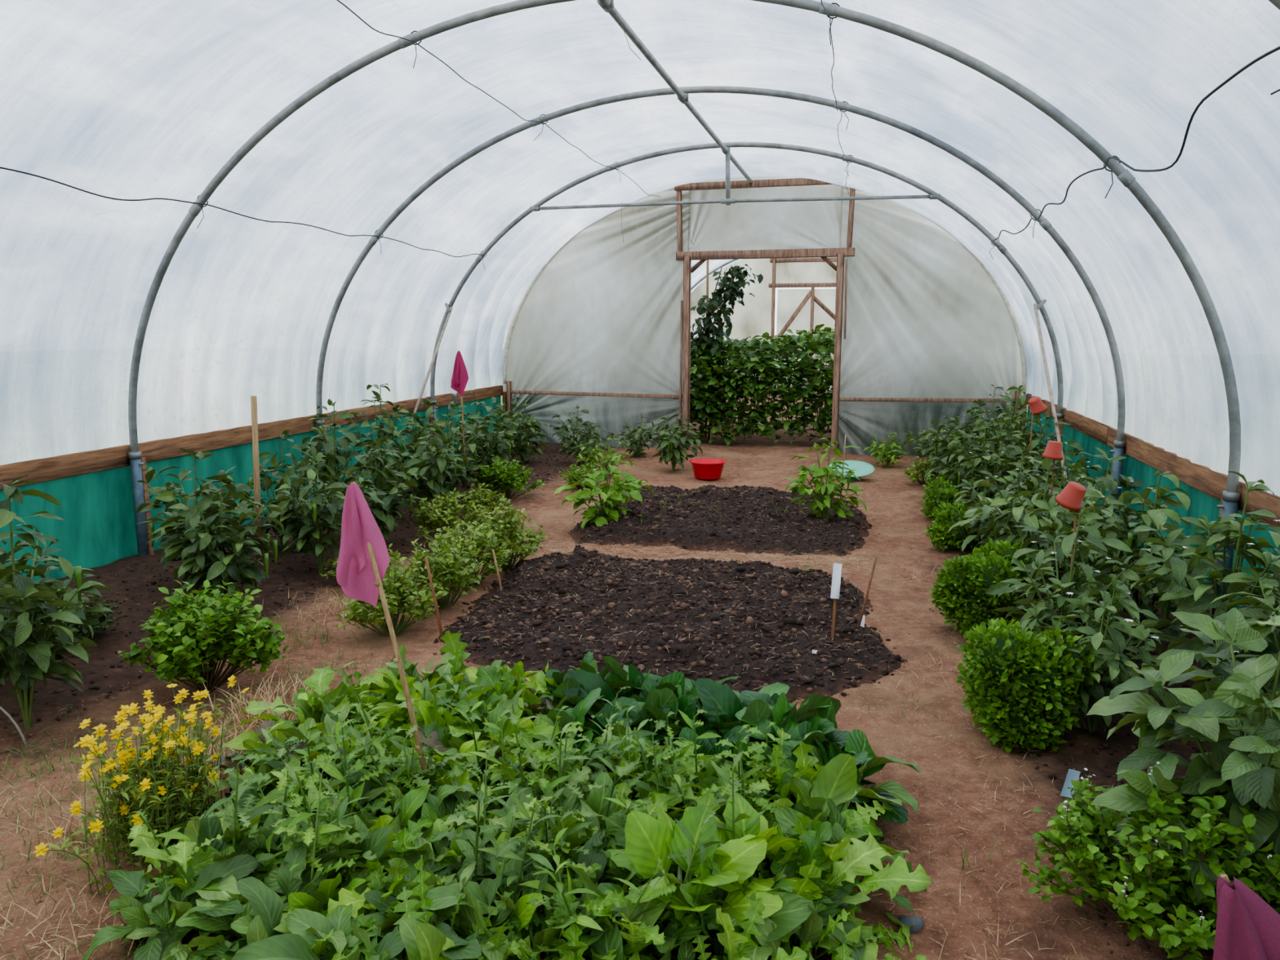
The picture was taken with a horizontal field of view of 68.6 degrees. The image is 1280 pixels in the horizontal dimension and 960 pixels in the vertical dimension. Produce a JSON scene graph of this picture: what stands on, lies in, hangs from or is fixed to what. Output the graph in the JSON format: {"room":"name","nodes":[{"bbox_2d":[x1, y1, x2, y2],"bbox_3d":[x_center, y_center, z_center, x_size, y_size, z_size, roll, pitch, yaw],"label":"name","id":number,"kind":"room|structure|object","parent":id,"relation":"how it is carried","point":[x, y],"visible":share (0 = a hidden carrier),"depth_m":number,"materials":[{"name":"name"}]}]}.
{"room":"greenhouse","nodes":[
{"label":"greenhouse","id":0,"kind":"room"},
{"bbox_2d":[0,395,501,584],"bbox_3d":[-3.119,0.355,4.360,0.066,0.650,13.200,2,10,13],"label":"wall","id":1,"kind":"structure","parent":0,"point":[98,528],"depth_m":5.25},
{"bbox_2d":[0,385,506,555],"bbox_3d":[-3.084,0.319,4.358,0.081,0.722,13.216,2,10,13],"label":"wooden rail","id":2,"kind":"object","parent":1,"relation":"attached to","point":[45,469],"depth_m":5.63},
{"bbox_2d":[0,390,1267,959],"bbox_3d":[0.720,-0.041,8.395,5.650,0.106,23.460,2,10,13],"label":"floor","id":3,"kind":"structure","parent":0,"point":[893,735],"depth_m":3.18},
{"bbox_2d":[0,515,93,652],"bbox_3d":[-2.392,0.440,3.426,0.531,0.746,0.601,2,10,13],"label":"plant","id":4,"kind":"object","parent":3,"relation":"on","point":[4,557],"visible":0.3,"depth_m":3.50,"materials":[{"name":"green plant"}]},
{"bbox_2d":[0,474,114,728],"bbox_3d":[-2.069,0.416,3.126,0.549,0.890,0.706,-5,11,-30],"label":"plant","id":5,"kind":"object","parent":3,"relation":"on","point":[25,597],"visible":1,"depth_m":3.06,"materials":[{"name":"green plant"}]},
{"bbox_2d":[0,748,118,861],"bbox_3d":[-1.681,0.881,2.625,0.692,0.082,0.602,3,10,19],"label":"tuft","id":6,"kind":"object","parent":3,"relation":"on","point":[37,798],"visible":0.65,"depth_m":2.63,"materials":[{"name":"yellow plant"}]},
{"bbox_2d":[0,808,128,946],"bbox_3d":[-1.509,0.936,2.292,0.646,0.081,0.636,-1,9,-9],"label":"tuft","id":7,"kind":"object","parent":3,"relation":"on","point":[28,859],"visible":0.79,"depth_m":2.31,"materials":[{"name":"yellow plant"}]},
{"bbox_2d":[0,855,142,959],"bbox_3d":[-1.312,0.980,2.051,0.790,0.115,0.732,-6,11,-33],"label":"dry grass tuft","id":8,"kind":"object","parent":3,"relation":"on","point":[43,886],"visible":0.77,"depth_m":2.10,"materials":[{"name":"plant"}]},
{"bbox_2d":[29,588,126,644],"bbox_3d":[-2.390,0.602,3.881,0.389,0.265,0.422,6,11,32],"label":"bush","id":9,"kind":"object","parent":3,"relation":"on","point":[77,629],"visible":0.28,"depth_m":3.89,"materials":[{"name":"green plant"}]},
{"bbox_2d":[0,694,155,799],"bbox_3d":[-1.830,0.831,2.921,0.669,0.086,0.828,-5,11,-28],"label":"tuft","id":10,"kind":"object","parent":3,"relation":"on","point":[75,748],"visible":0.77,"depth_m":2.91,"materials":[{"name":"yellow plant"}]},
{"bbox_2d":[9,760,217,864],"bbox_3d":[-1.338,0.865,2.498,0.549,0.148,0.442,6,11,31],"label":"dry grass tuft","id":11,"kind":"object","parent":3,"relation":"on","point":[52,796],"visible":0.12,"depth_m":2.46,"materials":[{"name":"plant"}]},
{"bbox_2d":[136,448,248,586],"bbox_3d":[-2.260,0.213,4.763,0.540,0.763,0.562,-3,10,-18],"label":"plant","id":12,"kind":"object","parent":3,"relation":"on","point":[166,493],"visible":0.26,"depth_m":4.68,"materials":[{"name":"green plant"}]},
{"bbox_2d":[118,579,288,693],"bbox_3d":[-1.624,0.582,3.483,0.561,0.432,0.515,7,12,36],"label":"bush","id":13,"kind":"object","parent":3,"relation":"on","point":[193,634],"visible":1,"depth_m":3.40,"materials":[{"name":"green plant"}]},
{"bbox_2d":[137,466,284,600],"bbox_3d":[-1.929,0.302,4.295,0.565,0.737,0.544,2,10,13],"label":"plant","id":14,"kind":"object","parent":3,"relation":"on","point":[221,565],"visible":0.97,"depth_m":4.22,"materials":[{"name":"green plant"}]},
{"bbox_2d":[176,681,301,755],"bbox_3d":[-1.200,0.782,3.009,0.509,0.147,0.499,8,12,42],"label":"dry grass tuft","id":15,"kind":"object","parent":3,"relation":"on","point":[253,725],"visible":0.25,"depth_m":3.04,"materials":[{"name":"plant"}]},
{"bbox_2d":[250,395,262,564],"bbox_3d":[-2.099,0.031,5.132,0.072,0.981,0.035,2,10,13],"label":"wooden stake","id":16,"kind":"object","parent":3,"relation":"on","point":[253,398],"visible":0.6,"depth_m":5.10,"materials":[{"name":"brown wood"}]},
{"bbox_2d":[186,663,328,731],"bbox_3d":[-1.304,0.744,3.248,0.576,0.145,0.439,1,9,3],"label":"dry grass tuft","id":17,"kind":"object","parent":3,"relation":"on","point":[268,694],"visible":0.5,"depth_m":3.27,"materials":[{"name":"plant"}]},
{"bbox_2d":[214,429,332,548],"bbox_3d":[-2.132,0.086,5.510,0.639,0.771,0.592,-9,13,-44],"label":"plant","id":18,"kind":"object","parent":3,"relation":"on","point":[309,473],"visible":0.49,"depth_m":5.47,"materials":[{"name":"green plant"}]},
{"bbox_2d":[266,452,386,573],"bbox_3d":[-1.733,0.196,5.069,0.616,0.696,0.614,2,10,13],"label":"plant","id":19,"kind":"object","parent":3,"relation":"on","point":[307,535],"visible":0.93,"depth_m":4.97,"materials":[{"name":"green plant"}]},
{"bbox_2d":[288,398,374,523],"bbox_3d":[-2.036,-0.088,6.161,0.564,0.904,0.509,2,10,13],"label":"plant","id":20,"kind":"object","parent":3,"relation":"on","point":[329,448],"visible":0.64,"depth_m":6.06,"materials":[{"name":"green plant"}]},
{"bbox_2d":[320,437,430,541],"bbox_3d":[-1.582,0.092,5.659,0.674,0.712,0.536,2,10,13],"label":"plant","id":21,"kind":"object","parent":3,"relation":"on","point":[383,514],"visible":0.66,"depth_m":5.62,"materials":[{"name":"green plant"}]},
{"bbox_2d":[345,383,415,479],"bbox_3d":[-1.921,-0.223,6.821,0.551,0.956,0.466,2,10,13],"label":"plant","id":22,"kind":"object","parent":3,"relation":"on","point":[389,422],"visible":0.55,"depth_m":6.80,"materials":[{"name":"green plant"}]},
{"bbox_2d":[336,481,433,793],"bbox_3d":[-0.662,0.471,2.498,0.314,0.928,0.088,3,10,18],"label":"flag","id":23,"kind":"object","parent":3,"relation":"on","point":[363,560],"visible":1,"depth_m":2.48,"materials":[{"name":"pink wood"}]},
{"bbox_2d":[332,551,448,637],"bbox_3d":[-1.074,0.507,4.041,0.456,0.399,0.399,1,9,9],"label":"shrub","id":24,"kind":"object","parent":3,"relation":"on","point":[395,593],"visible":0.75,"depth_m":4.02,"materials":[{"name":"green plant"}]},
{"bbox_2d":[362,405,468,510],"bbox_3d":[-1.516,-0.087,6.388,0.739,0.827,0.631,2,10,13],"label":"plant","id":25,"kind":"object","parent":3,"relation":"on","point":[424,460],"visible":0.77,"depth_m":6.30,"materials":[{"name":"green plant"}]},
{"bbox_2d":[395,399,462,467],"bbox_3d":[-1.674,-0.259,7.545,0.564,0.793,0.656,2,10,13],"label":"plant","id":26,"kind":"object","parent":3,"relation":"on","point":[416,433],"visible":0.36,"depth_m":7.51,"materials":[{"name":"green plant"}]},
{"bbox_2d":[408,400,485,498],"bbox_3d":[-1.472,-0.191,7.090,0.621,0.806,0.670,2,10,13],"label":"plant","id":27,"kind":"object","parent":3,"relation":"on","point":[471,447],"visible":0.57,"depth_m":7.08,"materials":[{"name":"green plant"}]},
{"bbox_2d":[409,487,493,543],"bbox_3d":[-1.170,0.236,5.860,0.535,0.346,0.511,0,9,1],"label":"bush","id":28,"kind":"object","parent":3,"relation":"on","point":[444,512],"visible":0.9,"depth_m":5.79,"materials":[{"name":"green plant"}]},
{"bbox_2d":[450,350,468,493],"bbox_3d":[-1.347,-0.393,7.067,0.135,1.152,0.057,-2,10,-13],"label":"flag","id":29,"kind":"object","parent":3,"relation":"on","point":[460,378],"visible":1,"depth_m":7.01,"materials":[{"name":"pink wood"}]},
{"bbox_2d":[431,520,512,586],"bbox_3d":[-0.872,0.397,4.808,0.432,0.369,0.433,-1,9,-5],"label":"oregano","id":30,"kind":"object","parent":3,"relation":"on","point":[477,543],"visible":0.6,"depth_m":4.79,"materials":[{"name":"green plant"}]},
{"bbox_2d":[441,398,505,464],"bbox_3d":[-1.509,-0.395,8.602,0.618,0.720,0.606,2,10,13],"label":"plant","id":31,"kind":"object","parent":3,"relation":"on","point":[486,424],"visible":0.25,"depth_m":8.47,"materials":[{"name":"green plant"}]},
{"bbox_2d":[130,696,832,959],"bbox_3d":[-0.299,0.895,2.616,2.147,0.173,1.903,2,10,13],"label":"soil bed","id":32,"kind":"object","parent":3,"relation":"on","point":[193,933],"visible":0.02,"depth_m":1.98,"materials":[{"name":"soil"}]},
{"bbox_2d":[32,674,248,897],"bbox_3d":[-1.217,0.775,2.356,0.356,0.390,0.654,-1,9,-8],"label":"flowers","id":33,"kind":"object","parent":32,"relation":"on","point":[146,793],"visible":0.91,"depth_m":2.35,"materials":[{"name":"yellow plant"}]},
{"bbox_2d":[713,911,927,959],"bbox_3d":[0.412,1.020,1.961,0.716,0.210,0.652,2,10,13],"label":"trailing mizuna","id":34,"kind":"object","parent":32,"relation":"on","point":[844,951],"visible":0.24,"depth_m":2.00,"materials":[{"name":"green plant"}]},
{"bbox_2d":[456,483,511,518],"bbox_3d":[-1.071,0.157,6.538,0.391,0.284,0.381,1,9,5],"label":"bush","id":35,"kind":"object","parent":3,"relation":"on","point":[485,500],"visible":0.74,"depth_m":6.48,"materials":[{"name":"green plant"}]},
{"bbox_2d":[458,396,518,477],"bbox_3d":[-1.261,-0.303,7.839,0.509,0.785,0.787,-1,9,-4],"label":"plant","id":36,"kind":"object","parent":3,"relation":"on","point":[492,446],"visible":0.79,"depth_m":7.73,"materials":[{"name":"green plant"}]},
{"bbox_2d":[81,630,931,959],"bbox_3d":[-0.252,0.797,2.478,1.998,0.496,1.931,0,9,-2],"label":"salad greens","id":37,"kind":"object","parent":3,"relation":"on","point":[692,838],"visible":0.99,"depth_m":2.15,"materials":[{"name":"green plant"}]},
{"bbox_2d":[473,454,545,499],"bbox_3d":[-1.018,-0.007,7.236,0.531,0.382,0.527,6,11,30],"label":"bush","id":38,"kind":"object","parent":3,"relation":"on","point":[506,478],"visible":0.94,"depth_m":7.15,"materials":[{"name":"green plant"}]},
{"bbox_2d":[497,397,548,463],"bbox_3d":[-1.121,-0.435,8.954,0.505,0.689,0.680,-2,10,-12],"label":"plant","id":39,"kind":"object","parent":3,"relation":"on","point":[522,446],"visible":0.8,"depth_m":8.91,"materials":[{"name":"green plant"}]},
{"bbox_2d":[0,448,1118,959],"bbox_3d":[0.211,0.416,5.588,3.372,0.090,8.972,2,10,13],"label":"litter","id":40,"kind":"object","parent":3,"relation":"on","point":[729,560],"visible":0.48,"depth_m":3.74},
{"bbox_2d":[549,404,600,454],"bbox_3d":[-0.676,-0.470,9.755,0.531,0.626,0.452,-1,9,-8],"label":"herb","id":41,"kind":"object","parent":3,"relation":"on","point":[585,424],"visible":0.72,"depth_m":9.72,"materials":[{"name":"green plant"}]},
{"bbox_2d":[559,461,608,489],"bbox_3d":[-0.460,-0.024,7.716,0.414,0.258,0.438,2,10,13],"label":"bush","id":42,"kind":"object","parent":3,"relation":"on","point":[584,469],"visible":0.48,"depth_m":7.68,"materials":[{"name":"green plant"}]},
{"bbox_2d":[558,424,622,466],"bbox_3d":[-0.509,-0.310,8.985,0.609,0.433,0.566,2,10,13],"label":"herb","id":43,"kind":"object","parent":3,"relation":"on","point":[576,445],"visible":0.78,"depth_m":9.00,"materials":[{"name":"green plant"}]},
{"bbox_2d":[569,436,632,479],"bbox_3d":[-0.298,-0.170,8.225,0.515,0.427,0.592,3,10,17],"label":"herb","id":44,"kind":"object","parent":3,"relation":"on","point":[593,454],"visible":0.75,"depth_m":8.19,"materials":[{"name":"green plant"}]},
{"bbox_2d":[0,444,1209,959],"bbox_3d":[0.078,0.400,5.672,5.325,0.114,8.818,2,10,13],"label":"crumbs","id":45,"kind":"object","parent":3,"relation":"on","point":[1144,944],"visible":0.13,"depth_m":3.74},
{"bbox_2d":[606,413,660,458],"bbox_3d":[-0.032,-0.413,9.524,0.515,0.520,0.436,-7,11,-36],"label":"herb","id":46,"kind":"object","parent":3,"relation":"on","point":[637,451],"visible":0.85,"depth_m":9.50,"materials":[{"name":"green plant"}]},
{"bbox_2d":[432,543,907,701],"bbox_3d":[0.136,0.597,4.316,2.391,0.209,2.269,2,10,13],"label":"soil bed","id":47,"kind":"object","parent":3,"relation":"on","point":[761,623],"visible":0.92,"depth_m":4.01,"materials":[{"name":"soil"}]},
{"bbox_2d":[400,526,484,608],"bbox_3d":[-0.921,0.434,4.399,0.408,0.427,0.376,-4,10,-23],"label":"shrub","id":48,"kind":"object","parent":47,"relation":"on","point":[443,568],"visible":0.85,"depth_m":4.35,"materials":[{"name":"green plant"}]},
{"bbox_2d":[471,495,547,572],"bbox_3d":[-0.723,0.302,5.159,0.440,0.443,0.431,4,10,22],"label":"oregano","id":49,"kind":"object","parent":47,"relation":"on","point":[500,526],"visible":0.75,"depth_m":5.12,"materials":[{"name":"green plant"}]},
{"bbox_2d":[830,563,842,637],"bbox_3d":[0.809,0.538,3.889,0.043,0.401,0.028,2,10,13],"label":"stake","id":50,"kind":"object","parent":47,"relation":"in","point":[837,568],"visible":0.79,"depth_m":3.86,"materials":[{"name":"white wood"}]},
{"bbox_2d":[641,413,703,471],"bbox_3d":[0.294,-0.339,8.716,0.573,0.572,0.518,2,10,13],"label":"plant","id":51,"kind":"object","parent":3,"relation":"on","point":[673,451],"visible":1,"depth_m":8.66,"materials":[{"name":"green plant"}]},
{"bbox_2d":[128,0,1240,617],"bbox_3d":[-0.157,-0.784,4.505,5.568,2.951,0.100,2,10,13],"label":"hoop","id":52,"kind":"object","parent":3,"relation":"on","point":[1231,497],"visible":0.96,"depth_m":4.04,"materials":[{"name":"metal"}]},
{"bbox_2d":[0,166,487,269],"bbox_3d":[-2.230,-1.435,5.087,0.132,0.174,7.173,2,10,13],"label":"wire","id":53,"kind":"object","parent":52,"relation":"attached to","point":[16,171],"visible":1,"depth_m":4.92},
{"bbox_2d":[336,0,660,196],"bbox_3d":[-0.659,-2.363,6.297,0.129,0.174,7.320,2,10,13],"label":"wire","id":54,"kind":"object","parent":52,"relation":"attached to","point":[543,123],"visible":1,"depth_m":4.99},
{"bbox_2d":[989,45,1279,259],"bbox_3d":[1.998,-1.303,4.184,0.145,0.183,6.973,2,10,13],"label":"wire","id":55,"kind":"object","parent":52,"relation":"attached to","point":[1277,48],"visible":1,"depth_m":3.07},
{"bbox_2d":[688,457,726,479],"bbox_3d":[0.598,-0.095,8.280,0.332,0.148,0.332,2,10,13],"label":"basin","id":56,"kind":"object","parent":3,"relation":"on","point":[703,468],"visible":1,"depth_m":8.19,"materials":[{"name":"plastic"}]},
{"bbox_2d":[567,483,871,558],"bbox_3d":[0.575,0.231,6.588,2.294,0.213,2.391,2,10,13],"label":"soil bed","id":57,"kind":"object","parent":3,"relation":"on","point":[746,513],"visible":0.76,"depth_m":6.04,"materials":[{"name":"soil"}]},
{"bbox_2d":[554,452,654,528],"bbox_3d":[-0.239,0.095,6.189,0.626,0.558,0.625,2,10,13],"label":"leafy plant","id":58,"kind":"object","parent":57,"relation":"on","point":[611,495],"visible":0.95,"depth_m":6.09,"materials":[{"name":"green plant"}]},
{"bbox_2d":[784,437,866,519],"bbox_3d":[1.205,0.035,6.240,0.517,0.637,0.504,-1,9,-4],"label":"plant","id":59,"kind":"object","parent":57,"relation":"on","point":[824,497],"visible":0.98,"depth_m":6.20,"materials":[{"name":"green plant"}]},
{"bbox_2d":[315,85,1125,514],"bbox_3d":[0.275,-1.075,6.281,5.568,2.951,0.100,2,10,13],"label":"hoop","id":60,"kind":"object","parent":3,"relation":"on","point":[1119,445],"visible":0.9,"depth_m":5.88,"materials":[{"name":"metal"}]},
{"bbox_2d":[690,259,763,439],"bbox_3d":[0.919,-1.616,10.983,0.818,2.301,0.794,-3,10,-17],"label":"climbing vine","id":61,"kind":"object","parent":3,"relation":"on","point":[732,288],"visible":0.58,"depth_m":10.85,"materials":[{"name":"green plant"}]},
{"bbox_2d":[430,142,1063,471],"bbox_3d":[0.719,-1.373,8.104,5.568,2.951,0.100,2,10,13],"label":"hoop","id":62,"kind":"object","parent":3,"relation":"on","point":[1002,248],"visible":0.85,"depth_m":7.73,"materials":[{"name":"metal"}]},
{"bbox_2d":[529,149,940,211],"bbox_3d":[0.716,-2.542,7.902,3.480,0.447,0.064,2,10,13],"label":"bar","id":63,"kind":"object","parent":62,"relation":"attached to","point":[727,200],"visible":1,"depth_m":7.88,"materials":[{"name":"metal"}]},
{"bbox_2d":[1033,298,1067,484],"bbox_3d":[2.937,-0.518,6.581,0.106,1.534,2.177,2,10,13],"label":"diagonal brace","id":64,"kind":"object","parent":62,"relation":"attached to","point":[1042,302],"visible":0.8,"depth_m":6.81,"materials":[{"name":"metal"}]},
{"bbox_2d":[689,324,835,446],"bbox_3d":[1.834,-1.243,11.623,4.318,1.400,2.692,2,10,13],"label":"hedge","id":65,"kind":"object","parent":3,"relation":"on","point":[744,355],"visible":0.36,"depth_m":10.64,"materials":[{"name":"green plant"}]},
{"bbox_2d":[828,460,875,480],"bbox_3d":[1.837,-0.067,8.178,0.400,0.159,0.392,2,10,13],"label":"saucer","id":66,"kind":"object","parent":3,"relation":"on","point":[862,468],"visible":0.62,"depth_m":8.24,"materials":[{"name":"plastic"}]},
{"bbox_2d":[862,432,913,467],"bbox_3d":[2.371,-0.267,9.030,0.439,0.378,0.510,-7,12,-37],"label":"herb","id":67,"kind":"object","parent":3,"relation":"on","point":[882,455],"visible":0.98,"depth_m":9.04,"materials":[{"name":"green plant"}]},
{"bbox_2d":[902,456,947,484],"bbox_3d":[2.438,-0.069,7.981,0.413,0.261,0.387,2,10,13],"label":"bush","id":68,"kind":"object","parent":3,"relation":"on","point":[922,466],"visible":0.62,"depth_m":7.92,"materials":[{"name":"green plant"}]},
{"bbox_2d":[901,415,964,462],"bbox_3d":[2.767,-0.330,8.752,0.638,0.546,0.554,2,10,13],"label":"plant","id":69,"kind":"object","parent":3,"relation":"on","point":[926,451],"visible":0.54,"depth_m":8.73,"materials":[{"name":"green plant"}]},
{"bbox_2d":[920,476,966,520],"bbox_3d":[2.101,0.147,6.499,0.328,0.315,0.335,8,12,40],"label":"basil","id":70,"kind":"object","parent":3,"relation":"on","point":[943,492],"visible":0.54,"depth_m":6.46,"materials":[{"name":"green plant"}]},
{"bbox_2d":[923,408,986,479],"bbox_3d":[2.627,-0.262,7.833,0.545,0.706,0.645,2,10,13],"label":"plant","id":71,"kind":"object","parent":3,"relation":"on","point":[940,450],"visible":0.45,"depth_m":7.71,"materials":[{"name":"green plant"}]},
{"bbox_2d":[924,499,988,551],"bbox_3d":[1.897,0.285,5.622,0.392,0.326,0.369,4,10,25],"label":"basil","id":72,"kind":"object","parent":3,"relation":"on","point":[944,519],"visible":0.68,"depth_m":5.58,"materials":[{"name":"green plant"}]},
{"bbox_2d":[924,421,1017,502],"bbox_3d":[2.460,-0.091,6.886,0.628,0.677,0.545,7,12,38],"label":"plant","id":73,"kind":"object","parent":3,"relation":"on","point":[957,442],"visible":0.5,"depth_m":6.90,"materials":[{"name":"green plant"}]},
{"bbox_2d":[928,551,1023,638],"bbox_3d":[1.443,0.496,4.005,0.368,0.432,0.391,-3,10,-20],"label":"shrub","id":74,"kind":"object","parent":3,"relation":"on","point":[964,585],"visible":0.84,"depth_m":3.93,"materials":[{"name":"green plant"}]},
{"bbox_2d":[963,384,1022,454],"bbox_3d":[3.065,-0.414,8.313,0.553,0.851,0.673,2,10,13],"label":"plant","id":75,"kind":"object","parent":3,"relation":"on","point":[998,410],"visible":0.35,"depth_m":8.31,"materials":[{"name":"green plant"}]},
{"bbox_2d":[971,537,1036,605],"bbox_3d":[1.661,0.453,4.359,0.334,0.403,0.363,-5,11,-30],"label":"basil","id":76,"kind":"object","parent":3,"relation":"on","point":[1000,548],"visible":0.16,"depth_m":4.27,"materials":[{"name":"green plant"}]},
{"bbox_2d":[959,434,1055,511],"bbox_3d":[2.369,0.035,6.093,0.590,0.684,0.693,2,10,13],"label":"plant","id":77,"kind":"object","parent":3,"relation":"on","point":[989,466],"visible":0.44,"depth_m":6.01,"materials":[{"name":"green plant"}]},
{"bbox_2d":[953,445,1062,544],"bbox_3d":[2.107,0.157,5.290,0.594,0.704,0.606,-3,10,-17],"label":"plant","id":78,"kind":"object","parent":3,"relation":"on","point":[1033,486],"visible":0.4,"depth_m":5.20,"materials":[{"name":"green plant"}]},
{"bbox_2d":[972,385,1057,475],"bbox_3d":[2.946,-0.295,7.395,0.555,0.914,0.606,6,11,34],"label":"plant","id":79,"kind":"object","parent":3,"relation":"on","point":[1015,423],"visible":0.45,"depth_m":7.30,"materials":[{"name":"green plant"}]},
{"bbox_2d":[947,457,1107,597],"bbox_3d":[1.879,0.256,4.527,0.731,0.753,0.656,2,10,13],"label":"plant","id":80,"kind":"object","parent":3,"relation":"on","point":[997,527],"visible":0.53,"depth_m":4.46,"materials":[{"name":"green plant"}]},
{"bbox_2d":[955,617,1102,755],"bbox_3d":[1.216,0.653,3.006,0.425,0.447,0.402,-7,12,-36],"label":"shrub","id":81,"kind":"object","parent":3,"relation":"on","point":[1015,683],"visible":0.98,"depth_m":2.90,"materials":[{"name":"green plant"}]},
{"bbox_2d":[998,408,1093,493],"bbox_3d":[2.769,-0.093,6.462,0.638,0.817,0.574,2,10,13],"label":"plant","id":82,"kind":"object","parent":3,"relation":"on","point":[1011,456],"visible":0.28,"depth_m":6.47,"materials":[{"name":"green plant"}]},
{"bbox_2d":[1005,440,1108,525],"bbox_3d":[2.526,0.093,5.708,0.602,0.694,0.658,6,11,34],"label":"plant","id":83,"kind":"object","parent":3,"relation":"on","point":[1076,473],"visible":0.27,"depth_m":5.62,"materials":[{"name":"green plant"}]},
{"bbox_2d":[985,507,1154,671],"bbox_3d":[1.519,0.453,3.375,0.534,0.736,0.616,2,10,13],"label":"plant","id":84,"kind":"object","parent":3,"relation":"on","point":[1038,611],"visible":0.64,"depth_m":3.36,"materials":[{"name":"green plant"}]},
{"bbox_2d":[1054,481,1086,603],"bbox_3d":[1.570,0.396,3.484,0.101,0.793,0.097,2,10,13],"label":"plant pot","id":85,"kind":"object","parent":3,"relation":"on","point":[1071,497],"visible":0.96,"depth_m":3.40,"materials":[{"name":"ceramic"}]},
{"bbox_2d":[1008,499,1164,635],"bbox_3d":[1.815,0.413,3.809,0.605,0.675,0.526,5,11,28],"label":"plant","id":86,"kind":"object","parent":3,"relation":"on","point":[1048,526],"visible":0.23,"depth_m":3.80,"materials":[{"name":"green plant"}]},
{"bbox_2d":[1042,447,1153,566],"bbox_3d":[2.348,0.207,4.846,0.631,0.747,0.583,2,10,13],"label":"plant","id":87,"kind":"object","parent":3,"relation":"on","point":[1108,479],"visible":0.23,"depth_m":4.77,"materials":[{"name":"green plant"}]},
{"bbox_2d":[1028,574,1172,732],"bbox_3d":[1.471,0.581,3.054,0.497,0.589,0.510,0,9,0],"label":"plant","id":88,"kind":"object","parent":3,"relation":"on","point":[1117,671],"visible":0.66,"depth_m":2.94,"materials":[{"name":"green plant"}]},
{"bbox_2d":[1014,761,1279,959],"bbox_3d":[1.135,0.831,2.020,0.572,0.413,0.548,-2,10,-12],"label":"bush","id":89,"kind":"object","parent":3,"relation":"on","point":[1157,877],"visible":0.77,"depth_m":1.96,"materials":[{"name":"green plant"}]},
{"bbox_2d":[1077,470,1230,626],"bbox_3d":[2.152,0.336,4.043,0.474,0.754,0.628,-1,9,-6],"label":"plant","id":90,"kind":"object","parent":3,"relation":"on","point":[1126,537],"visible":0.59,"depth_m":4.01,"materials":[{"name":"green plant"}]},
{"bbox_2d":[1086,608,1279,906],"bbox_3d":[1.380,0.657,2.098,0.727,0.745,0.706,2,10,13],"label":"plant","id":91,"kind":"object","parent":3,"relation":"on","point":[1203,711],"visible":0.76,"depth_m":2.11,"materials":[{"name":"green plant"}]},
{"bbox_2d":[1130,471,1279,680],"bbox_3d":[1.976,0.406,3.220,0.619,0.878,0.758,2,10,13],"label":"plant","id":92,"kind":"object","parent":3,"relation":"on","point":[1188,590],"visible":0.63,"depth_m":3.19,"materials":[{"name":"green plant"}]},
{"bbox_2d":[1155,542,1279,737],"bbox_3d":[1.804,0.554,2.594,0.700,0.787,0.640,2,10,13],"label":"plant","id":93,"kind":"object","parent":3,"relation":"on","point":[1251,613],"visible":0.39,"depth_m":2.65,"materials":[{"name":"green plant"}]},
{"bbox_2d":[1212,874,1279,959],"bbox_3d":[1.020,0.860,1.444,0.280,0.501,0.092,2,10,13],"label":"flag","id":94,"kind":"object","parent":3,"relation":"on","point":[1248,927],"visible":1,"depth_m":1.43,"materials":[{"name":"pink fabric"}]},
{"bbox_2d":[1268,0,1279,9],"bbox_3d":[-0.589,-0.493,2.730,5.568,2.951,0.100,2,10,13],"label":"hoop","id":95,"kind":"object","parent":3,"relation":"on","point":[1276,2],"visible":1,"depth_m":2.13,"materials":[{"name":"metal"}]},
{"bbox_2d":[598,0,752,183],"bbox_3d":[-0.391,-2.017,3.313,0.038,0.036,13.110,2,10,13],"label":"pole","id":96,"kind":"object","parent":95,"relation":"attached to","point":[628,31],"visible":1,"depth_m":5.51,"materials":[{"name":"metal"}]},
{"bbox_2d":[0,0,1279,496],"bbox_3d":[-0.388,-0.985,3.487,5.716,2.317,13.220,2,10,13],"label":"ceiling","id":97,"kind":"structure","parent":0,"point":[115,99],"depth_m":4.92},
{"bbox_2d":[502,177,1026,457],"bbox_3d":[1.153,-1.754,9.876,5.580,2.990,0.132,2,10,13],"label":"wall","id":98,"kind":"structure","parent":0,"point":[926,318],"depth_m":9.76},
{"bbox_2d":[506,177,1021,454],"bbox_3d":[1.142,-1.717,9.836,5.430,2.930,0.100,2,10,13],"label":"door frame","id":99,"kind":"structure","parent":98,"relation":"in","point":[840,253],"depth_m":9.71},
{"bbox_2d":[1024,406,1279,615],"bbox_3d":[2.332,0.567,3.068,0.060,0.650,13.200,2,10,13],"label":"wall","id":100,"kind":"structure","parent":0,"point":[1201,504],"depth_m":5.33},
{"bbox_2d":[1018,393,1279,614],"bbox_3d":[2.304,0.528,3.082,0.081,0.722,13.216,2,10,13],"label":"wooden rail","id":101,"kind":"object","parent":100,"relation":"attached to","point":[1202,478],"depth_m":4.81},
{"label":"outside","id":102,"kind":"structure","parent":0,"visible":0},
{"bbox_2d":[690,258,742,293],"bbox_3d":[2.214,-2.735,14.187,5.700,2.313,8.880,2,10,13],"label":"tunnel","id":103,"kind":"object","parent":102,"point":[700,272],"visible":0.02,"depth_m":17.86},
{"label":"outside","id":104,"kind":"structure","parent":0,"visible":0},
{"bbox_2d":[689,257,836,393],"bbox_3d":[3.244,-3.122,18.479,5.500,2.910,0.160,2,10,13],"label":"tunnel","id":105,"kind":"object","parent":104,"point":[800,309],"visible":0.28,"depth_m":18.53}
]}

